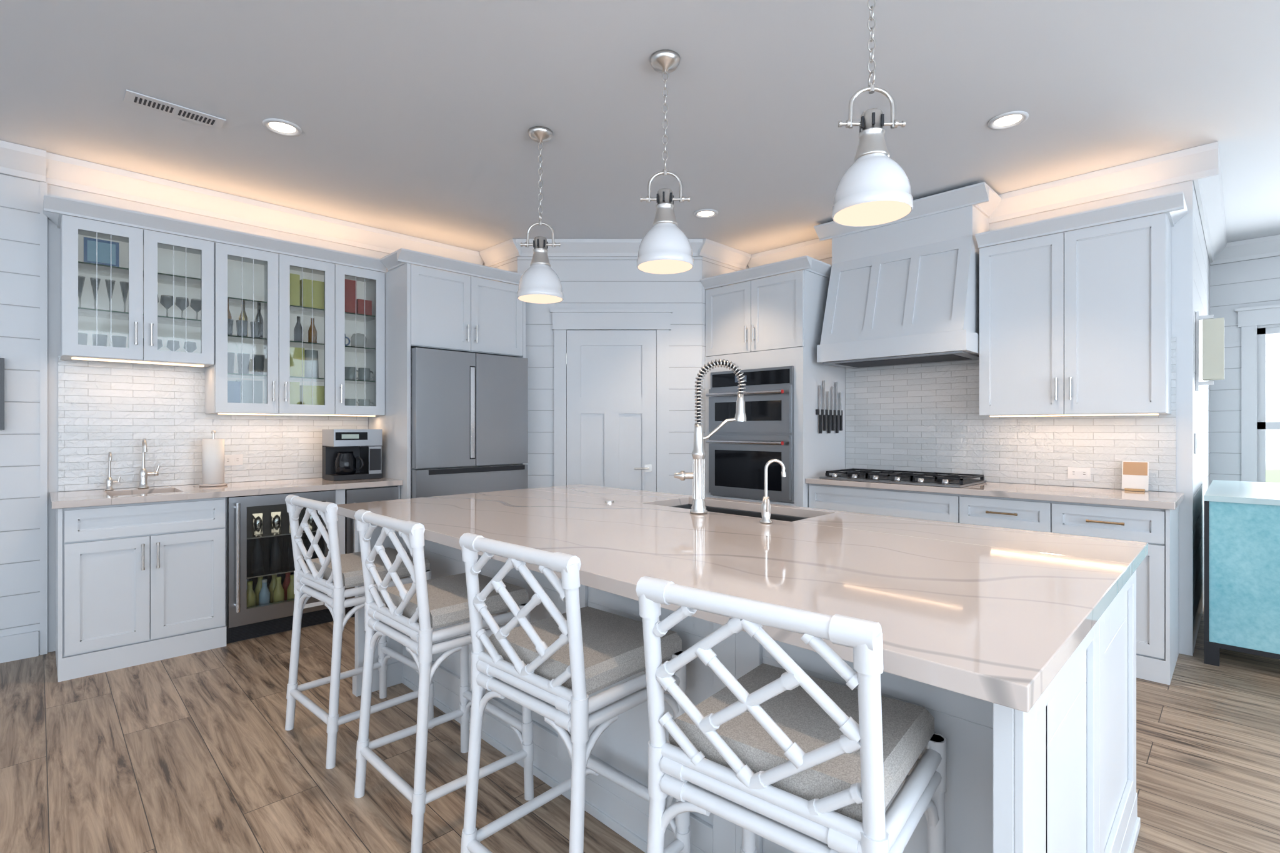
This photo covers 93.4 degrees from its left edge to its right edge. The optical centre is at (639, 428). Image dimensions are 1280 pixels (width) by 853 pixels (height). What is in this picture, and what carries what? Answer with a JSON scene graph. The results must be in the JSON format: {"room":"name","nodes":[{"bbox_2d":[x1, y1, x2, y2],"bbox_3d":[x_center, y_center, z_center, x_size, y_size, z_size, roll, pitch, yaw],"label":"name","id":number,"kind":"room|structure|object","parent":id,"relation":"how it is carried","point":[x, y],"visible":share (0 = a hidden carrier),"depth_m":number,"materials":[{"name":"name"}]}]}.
{"room":"kitchen","nodes":[
{"label":"kitchen","id":0,"kind":"room"},
{"bbox_2d":[0,173,47,654],"bbox_3d":[-4.590,-0.130,2.207,3.455,2.820,0.024,0,0,-45],"label":"wall","id":1,"kind":"structure","parent":0,"point":[24,433],"depth_m":3.36,"materials":[{"name":"white paint"}]},
{"bbox_2d":[0,358,4,429],"bbox_3d":[-3.905,-0.185,2.853,1.238,0.390,0.038,0,0,-45],"label":"wall-mounted tv","id":2,"kind":"object","parent":1,"relation":"attached to","point":[2,394],"visible":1,"depth_m":3.27,"materials":[{"name":"black glass"}]},
{"bbox_2d":[0,630,38,663],"bbox_3d":[-4.591,1.210,2.183,3.420,0.140,0.016,0,0,-45],"label":"baseboard","id":3,"kind":"structure","parent":1,"relation":"attached to","point":[19,646],"depth_m":3.33,"materials":[{"name":"white paint"}]},
{"bbox_2d":[47,184,480,652],"bbox_3d":[-2.993,-0.130,3.908,8.120,2.820,0.120,0,0,-45],"label":"wall","id":4,"kind":"structure","parent":0,"point":[52,335],"depth_m":3.46,"materials":[{"name":"white paint"}]},
{"bbox_2d":[55,210,218,368],"bbox_3d":[-2.983,-0.771,3.599,0.680,0.758,0.328,0,0,-45],"label":"upper cabinet","id":5,"kind":"object","parent":4,"relation":"attached to","point":[130,294],"depth_m":3.52,"materials":[{"name":"white paint"}]},
{"bbox_2d":[58,355,368,491],"bbox_3d":[-2.727,-0.028,4.077,1.735,0.784,0.014,0,0,-45],"label":"backsplash","id":6,"kind":"structure","parent":4,"relation":"attached to","point":[120,412],"depth_m":3.79,"materials":[{"name":"tile"}]},
{"bbox_2d":[0,140,483,265],"bbox_3d":[-3.577,-1.464,3.148,6.200,0.148,0.125,0,0,-45],"label":"crown molding","id":7,"kind":"structure","parent":4,"relation":"attached to","point":[22,161],"depth_m":3.89,"materials":[{"name":"white paint"}]},
{"bbox_2d":[205,242,384,416],"bbox_3d":[-2.359,-0.619,4.198,1.043,1.063,0.363,0,0,-45],"label":"upper cabinet","id":8,"kind":"object","parent":4,"relation":"attached to","point":[293,335],"visible":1,"depth_m":4.13,"materials":[{"name":"white paint"}]},
{"bbox_2d":[481,256,517,285],"bbox_3d":[-1.189,-0.130,5.218,0.080,2.820,0.576,0,0,-45],"label":"wall","id":9,"kind":"structure","parent":0,"point":[510,265],"depth_m":5.08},
{"bbox_2d":[479,238,520,266],"bbox_3d":[-1.189,-1.476,5.103,0.080,0.123,0.522,0,0,-45],"label":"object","id":10,"kind":"object","parent":9,"relation":"attached to","point":[502,252],"visible":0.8,"depth_m":5.08,"materials":[{"name":"white paint"}]},
{"bbox_2d":[517,256,701,495],"bbox_3d":[-0.250,-0.130,5.033,1.522,2.820,0.100,0,0,0],"label":"wall","id":11,"kind":"structure","parent":0,"point":[606,282],"depth_m":4.98,"materials":[{"name":"white wood"}]},
{"bbox_2d":[515,238,703,256],"bbox_3d":[-0.250,-1.476,4.941,1.522,0.123,0.080,0,0,0],"label":"crown molding","id":12,"kind":"structure","parent":11,"relation":"attached to","point":[599,247],"depth_m":4.93,"materials":[{"name":"white paint"}]},
{"bbox_2d":[565,330,656,491],"bbox_3d":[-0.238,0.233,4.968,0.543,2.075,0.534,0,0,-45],"label":"pantry door","id":13,"kind":"structure","parent":11,"relation":"in","point":[611,408],"depth_m":4.96,"materials":[{"name":"white paint"}]},
{"bbox_2d":[550,308,672,493],"bbox_3d":[-0.235,0.151,4.957,1.005,2.257,0.048,0,0,0],"label":"door frame","id":14,"kind":"structure","parent":11,"relation":"attached to","point":[565,320],"depth_m":4.96,"materials":[{"name":"white paint"}]},
{"bbox_2d":[0,605,1279,852],"bbox_3d":[0.719,1.310,1.964,10.620,0.060,8.120,0,0,-45],"label":"floor","id":15,"kind":"structure","parent":0,"point":[202,752],"depth_m":2.29,"materials":[{"name":"brown wood"}]},
{"bbox_2d":[55,510,226,682],"bbox_3d":[-2.887,0.918,3.505,0.700,0.724,0.598,0,0,-45],"label":"base cabinet","id":16,"kind":"object","parent":15,"relation":"on","point":[137,584],"depth_m":3.26,"materials":[{"name":"white paint"}]},
{"bbox_2d":[50,477,402,508],"bbox_3d":[-2.519,0.453,3.845,1.770,0.174,0.636,0,0,-45],"label":"countertop","id":17,"kind":"structure","parent":16,"relation":"on","point":[69,499],"depth_m":3.59,"materials":[{"name":"stone"}]},
{"bbox_2d":[105,451,120,490],"bbox_3d":[-3.090,0.251,3.538,0.069,0.226,0.096,0,0,-45],"label":"faucet","id":18,"kind":"object","parent":17,"relation":"on","point":[109,482],"visible":0.96,"depth_m":3.54,"materials":[{"name":"silver metal"}]},
{"bbox_2d":[137,438,159,488],"bbox_3d":[-2.965,0.213,3.650,0.107,0.302,0.128,0,0,-45],"label":"bar faucet","id":19,"kind":"object","parent":17,"relation":"on","point":[144,474],"visible":1,"depth_m":3.65,"materials":[{"name":"silver metal"}]},
{"bbox_2d":[198,430,227,486],"bbox_3d":[-2.707,0.189,3.827,0.148,0.350,0.150,0,0,-45],"label":"paper towel holder","id":20,"kind":"object","parent":17,"relation":"on","point":[213,462],"visible":1,"depth_m":3.78,"materials":[{"name":"paper"}]},
{"bbox_2d":[322,429,382,481],"bbox_3d":[-2.076,0.186,4.356,0.330,0.355,0.244,0,0,-45],"label":"coffee maker","id":21,"kind":"object","parent":17,"relation":"on","point":[351,454],"visible":1,"depth_m":4.29,"materials":[{"name":"black"}]},
{"bbox_2d":[225,490,335,643],"bbox_3d":[-2.402,0.845,3.946,0.594,0.870,0.659,0,0,-45],"label":"beverage fridge","id":22,"kind":"object","parent":15,"relation":"on","point":[260,569],"visible":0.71,"depth_m":3.77,"materials":[{"name":"silver metal"}]},
{"bbox_2d":[285,494,434,769],"bbox_3d":[-1.195,0.783,2.573,0.469,0.997,0.439,0,0,42],"label":"stool","id":23,"kind":"object","parent":15,"relation":"on","point":[334,574],"visible":0.77,"depth_m":2.45,"materials":[{"name":"white wood"}]},
{"bbox_2d":[345,485,398,618],"bbox_3d":[-2.022,0.845,4.330,0.354,0.870,0.653,0,0,-45],"label":"ice maker","id":24,"kind":"object","parent":15,"relation":"on","point":[368,494],"visible":0.17,"depth_m":4.07,"materials":[{"name":"silver metal"}]},
{"bbox_2d":[354,509,533,852],"bbox_3d":[-0.680,0.783,2.094,0.444,0.997,0.474,0,0,-45],"label":"stool","id":25,"kind":"object","parent":15,"relation":"on","point":[410,617],"visible":0.96,"depth_m":1.99,"materials":[{"name":"white wood"}]},
{"bbox_2d":[368,248,525,499],"bbox_3d":[-1.522,0.028,4.748,1.052,2.505,0.768,0,0,-45],"label":"surround","id":26,"kind":"object","parent":15,"relation":"on","point":[427,307],"visible":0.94,"depth_m":4.41,"materials":[{"name":"white paint"}]},
{"bbox_2d":[410,347,528,498],"bbox_3d":[-1.476,0.360,4.751,0.922,1.840,0.733,0,0,-45],"label":"refrigerator","id":27,"kind":"object","parent":15,"relation":"on","point":[469,422],"visible":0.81,"depth_m":4.45,"materials":[{"name":"grey metal"}]},
{"bbox_2d":[458,533,690,852],"bbox_3d":[-0.176,0.783,1.632,0.459,0.997,0.487,0,0,-45],"label":"stool","id":28,"kind":"object","parent":15,"relation":"on","point":[570,660],"visible":0.92,"depth_m":1.52,"materials":[{"name":"white wood"}]},
{"bbox_2d":[352,501,1140,852],"bbox_3d":[0.106,0.843,2.425,1.429,0.874,2.814,0,0,-45],"label":"kitchen island","id":29,"kind":"object","parent":15,"relation":"on","point":[1061,778],"depth_m":1.58,"materials":[{"name":"white paint"}]},
{"bbox_2d":[336,489,1131,716],"bbox_3d":[-0.071,0.385,2.248,1.095,0.038,2.850,0,0,-45],"label":"island countertop","id":30,"kind":"structure","parent":29,"relation":"on","point":[989,624],"depth_m":1.53,"materials":[{"name":"white stone"}]},
{"bbox_2d":[673,359,746,513],"bbox_3d":[0.303,0.034,2.593,0.233,0.661,0.233,0,0,-45],"label":"island faucet","id":31,"kind":"object","parent":30,"relation":"on","point":[697,475],"visible":1,"depth_m":2.58,"materials":[{"name":"silver metal"}]},
{"bbox_2d":[760,458,786,523],"bbox_3d":[0.508,0.241,2.321,0.089,0.245,0.080,0,0,-45],"label":"faucet","id":32,"kind":"object","parent":30,"relation":"on","point":[765,509],"visible":1,"depth_m":2.32,"materials":[{"name":"silver metal"}]},
{"bbox_2d":[700,255,845,507],"bbox_3d":[1.074,0.028,4.857,0.782,2.505,0.970,0,0,-45],"label":"tall cabinet","id":33,"kind":"object","parent":15,"relation":"on","point":[764,334],"visible":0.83,"depth_m":4.58,"materials":[{"name":"white paint"}]},
{"bbox_2d":[635,576,946,852],"bbox_3d":[0.301,0.783,1.169,0.469,0.997,0.440,0,0,39],"label":"stool","id":34,"kind":"object","parent":15,"relation":"on","point":[792,744],"visible":1,"depth_m":1.04,"materials":[{"name":"white wood"}]},
{"bbox_2d":[808,483,943,521],"bbox_3d":[1.800,0.843,4.262,0.598,0.874,1.022,0,0,-45],"label":"base cabinet","id":35,"kind":"object","parent":15,"relation":"on","point":[925,505],"depth_m":4.04,"materials":[{"name":"white paint"}]},
{"bbox_2d":[943,493,1046,531],"bbox_3d":[2.329,0.843,3.733,0.598,0.874,0.599,0,0,-45],"label":"base cabinet","id":36,"kind":"object","parent":15,"relation":"on","point":[1011,513],"depth_m":3.55,"materials":[{"name":"white paint"}]},
{"bbox_2d":[1046,500,1178,684],"bbox_3d":[2.673,0.843,3.389,0.598,0.874,0.497,0,0,-45],"label":"base cabinet","id":37,"kind":"object","parent":15,"relation":"on","point":[1157,530],"depth_m":3.08,"materials":[{"name":"white paint"}]},
{"bbox_2d":[805,476,1184,509],"bbox_3d":[2.138,0.384,3.897,0.636,0.036,2.017,0,0,-45],"label":"countertop","id":38,"kind":"structure","parent":37,"relation":"on","point":[1150,499],"depth_m":3.48,"materials":[{"name":"stone"}]},
{"bbox_2d":[819,468,986,487],"bbox_3d":[1.812,0.339,4.202,0.530,0.050,0.940,0,0,-45],"label":"cooktop","id":39,"kind":"object","parent":38,"relation":"in","point":[954,480],"visible":1,"depth_m":4.08,"materials":[{"name":"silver metal"}]},
{"bbox_2d":[1121,460,1148,491],"bbox_3d":[2.879,0.279,3.508,0.049,0.170,0.120,0,0,-45],"label":"block","id":40,"kind":"object","parent":38,"relation":"on","point":[1135,475],"visible":0.93,"depth_m":3.51,"materials":[{"name":"brown wood"}]},
{"bbox_2d":[1203,491,1279,666],"bbox_3d":[3.702,0.838,3.596,1.354,0.886,0.450,0,0,-45],"label":"base cabinet","id":41,"kind":"object","parent":15,"relation":"on","point":[1242,566],"depth_m":3.18,"materials":[{"name":"teal"}]},
{"bbox_2d":[1203,480,1279,502],"bbox_3d":[3.707,0.380,3.593,1.374,0.030,0.462,0,0,-45],"label":"countertop","id":42,"kind":"structure","parent":41,"relation":"on","point":[1219,490],"depth_m":3.47,"materials":[{"name":"white stone"}]},
{"bbox_2d":[0,0,1279,254],"bbox_3d":[0.719,-1.570,1.964,10.620,0.060,8.120,0,0,-45],"label":"ceiling","id":43,"kind":"structure","parent":0,"point":[419,119],"depth_m":2.83,"materials":[{"name":"white paint"}]},
{"bbox_2d":[123,89,226,129],"bbox_3d":[-2.244,-1.534,2.918,0.380,0.008,0.130,0,0,-45],"label":"ceiling vent","id":44,"kind":"object","parent":43,"relation":"in","point":[147,102],"visible":0.98,"depth_m":2.90,"materials":[{"name":"white metal"}]},
{"bbox_2d":[261,118,301,136],"bbox_3d":[-1.827,-1.533,3.081,0.176,0.010,0.176,0,0,-45],"label":"recessed light","id":45,"kind":"object","parent":43,"relation":"in","point":[282,127],"visible":0.98,"depth_m":3.08,"materials":[{"name":"white paint"}]},
{"bbox_2d":[517,126,563,303],"bbox_3d":[-0.518,-1.104,3.137,0.238,0.868,0.238,0,0,-45],"label":"pendant light","id":46,"kind":"object","parent":43,"relation":"hanging from","point":[540,282],"visible":1,"depth_m":3.10,"materials":[{"name":"white metal"}]},
{"bbox_2d":[636,50,693,274],"bbox_3d":[0.105,-1.104,2.514,0.238,0.868,0.238,0,0,-45],"label":"pendant light","id":47,"kind":"object","parent":43,"relation":"hanging from","point":[665,247],"visible":1,"depth_m":2.48,"materials":[{"name":"white metal"}]},
{"bbox_2d":[693,208,718,218],"bbox_3d":[0.472,-1.533,4.318,0.176,0.010,0.176,0,0,-45],"label":"recessed light","id":48,"kind":"object","parent":43,"relation":"in","point":[707,213],"visible":0.96,"depth_m":4.32,"materials":[{"name":"white paint"}]},
{"bbox_2d":[831,0,913,226],"bbox_3d":[0.727,-1.104,1.892,0.238,0.868,0.238,0,0,-45],"label":"pendant light","id":49,"kind":"object","parent":43,"relation":"hanging from","point":[873,188],"visible":1,"depth_m":1.86,"materials":[{"name":"white metal"}]},
{"bbox_2d":[987,110,1028,129],"bbox_3d":[1.836,-1.533,3.010,0.176,0.010,0.176,0,0,-45],"label":"recessed light","id":50,"kind":"object","parent":43,"relation":"in","point":[1008,120],"visible":1,"depth_m":3.01,"materials":[{"name":"white paint"}]},
{"bbox_2d":[701,256,749,458],"bbox_3d":[0.732,-0.130,5.260,0.696,2.820,0.080,0,0,-45],"label":"wall","id":51,"kind":"structure","parent":0,"point":[710,268],"depth_m":5.01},
{"bbox_2d":[698,238,751,269],"bbox_3d":[0.733,-1.476,5.145,0.642,0.123,0.080,0,0,-45],"label":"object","id":52,"kind":"object","parent":51,"relation":"attached to","point":[715,251],"visible":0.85,"depth_m":5.12,"materials":[{"name":"white paint"}]},
{"bbox_2d":[751,180,1193,656],"bbox_3d":[1.511,-0.130,5.061,0.120,2.820,4.620,0,0,-45],"label":"wall","id":53,"kind":"structure","parent":0,"point":[1182,280],"depth_m":3.41,"materials":[{"name":"white paint"}]},
{"bbox_2d":[813,181,1001,368],"bbox_3d":[1.843,-0.991,4.247,0.558,1.049,1.150,0,0,-45],"label":"range hood","id":54,"kind":"object","parent":53,"relation":"attached to","point":[904,290],"visible":0.96,"depth_m":4.05,"materials":[{"name":"white paint"}]},
{"bbox_2d":[747,141,1218,268],"bbox_3d":[2.058,-1.464,4.352,0.105,0.148,3.055,0,0,-45],"label":"crown molding","id":55,"kind":"structure","parent":53,"relation":"attached to","point":[1195,163],"depth_m":3.66,"materials":[{"name":"white paint"}]},
{"bbox_2d":[845,336,1176,491],"bbox_3d":[2.345,-0.078,4.129,0.014,0.884,1.982,0,0,-45],"label":"backsplash","id":56,"kind":"structure","parent":53,"relation":"attached to","point":[924,417],"depth_m":4.16,"materials":[{"name":"tile"}]},
{"bbox_2d":[975,191,1188,416],"bbox_3d":[2.601,-0.648,3.602,0.398,1.153,0.975,0,0,-45],"label":"upper cabinet","id":57,"kind":"object","parent":53,"relation":"attached to","point":[1075,322],"visible":1,"depth_m":3.48,"materials":[{"name":"white paint"}]},
{"bbox_2d":[1193,184,1209,649],"bbox_3d":[3.986,-0.130,4.354,2.380,2.820,0.120,0,0,-45],"label":"wall","id":58,"kind":"structure","parent":0,"point":[1202,395],"depth_m":3.98,"materials":[{"name":"white paint"}]},
{"bbox_2d":[1194,433,1197,454],"bbox_3d":[3.248,0.090,3.522,0.120,0.120,0.009,0,0,-45],"label":"light switch","id":59,"kind":"object","parent":58,"relation":"attached to","point":[1195,443],"visible":0.98,"depth_m":3.48,"materials":[{"name":"white plastic"}]},
{"bbox_2d":[1195,311,1224,391],"bbox_3d":[3.358,-0.455,3.553,0.120,0.470,0.120,0,0,-45],"label":"lamp","id":60,"kind":"object","parent":58,"relation":"attached to","point":[1213,349],"visible":0.98,"depth_m":3.51,"materials":[{"name":"white plastic"}]},
{"bbox_2d":[1193,148,1227,263],"bbox_3d":[3.986,-1.464,4.191,2.390,0.148,0.105,0,0,-45],"label":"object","id":61,"kind":"object","parent":58,"relation":"attached to","point":[1209,194],"visible":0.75,"depth_m":4.04,"materials":[{"name":"white paint"}]},
{"bbox_2d":[1210,255,1279,484],"bbox_3d":[6.107,-0.130,4.000,0.120,2.820,3.380,0,0,-45],"label":"wall","id":62,"kind":"structure","parent":0,"point":[1245,284],"depth_m":5.06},
{"bbox_2d":[1210,234,1279,264],"bbox_3d":[6.024,-1.464,3.922,0.105,0.148,3.367,0,0,-45],"label":"crown molding","id":63,"kind":"structure","parent":62,"relation":"attached to","point":[1253,249],"depth_m":4.94,"materials":[{"name":"white paint"}]},
{"bbox_2d":[1234,303,1279,482],"bbox_3d":[5.477,-0.072,4.551,0.112,1.845,1.410,0,0,-45],"label":"window","id":64,"kind":"structure","parent":62,"relation":"in","point":[1255,425],"depth_m":4.96,"materials":[{"name":"white paint"}]},
{"label":"outside","id":65,"kind":"structure","parent":0,"visible":0},
{"bbox_2d":[1265,333,1279,483],"bbox_3d":[5.690,-0.045,4.764,0.010,2.550,2.350,0,0,-45],"label":"window","id":66,"kind":"structure","parent":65,"point":[1272,404],"depth_m":5.10,"materials":[{"name":"glass"}]}
]}

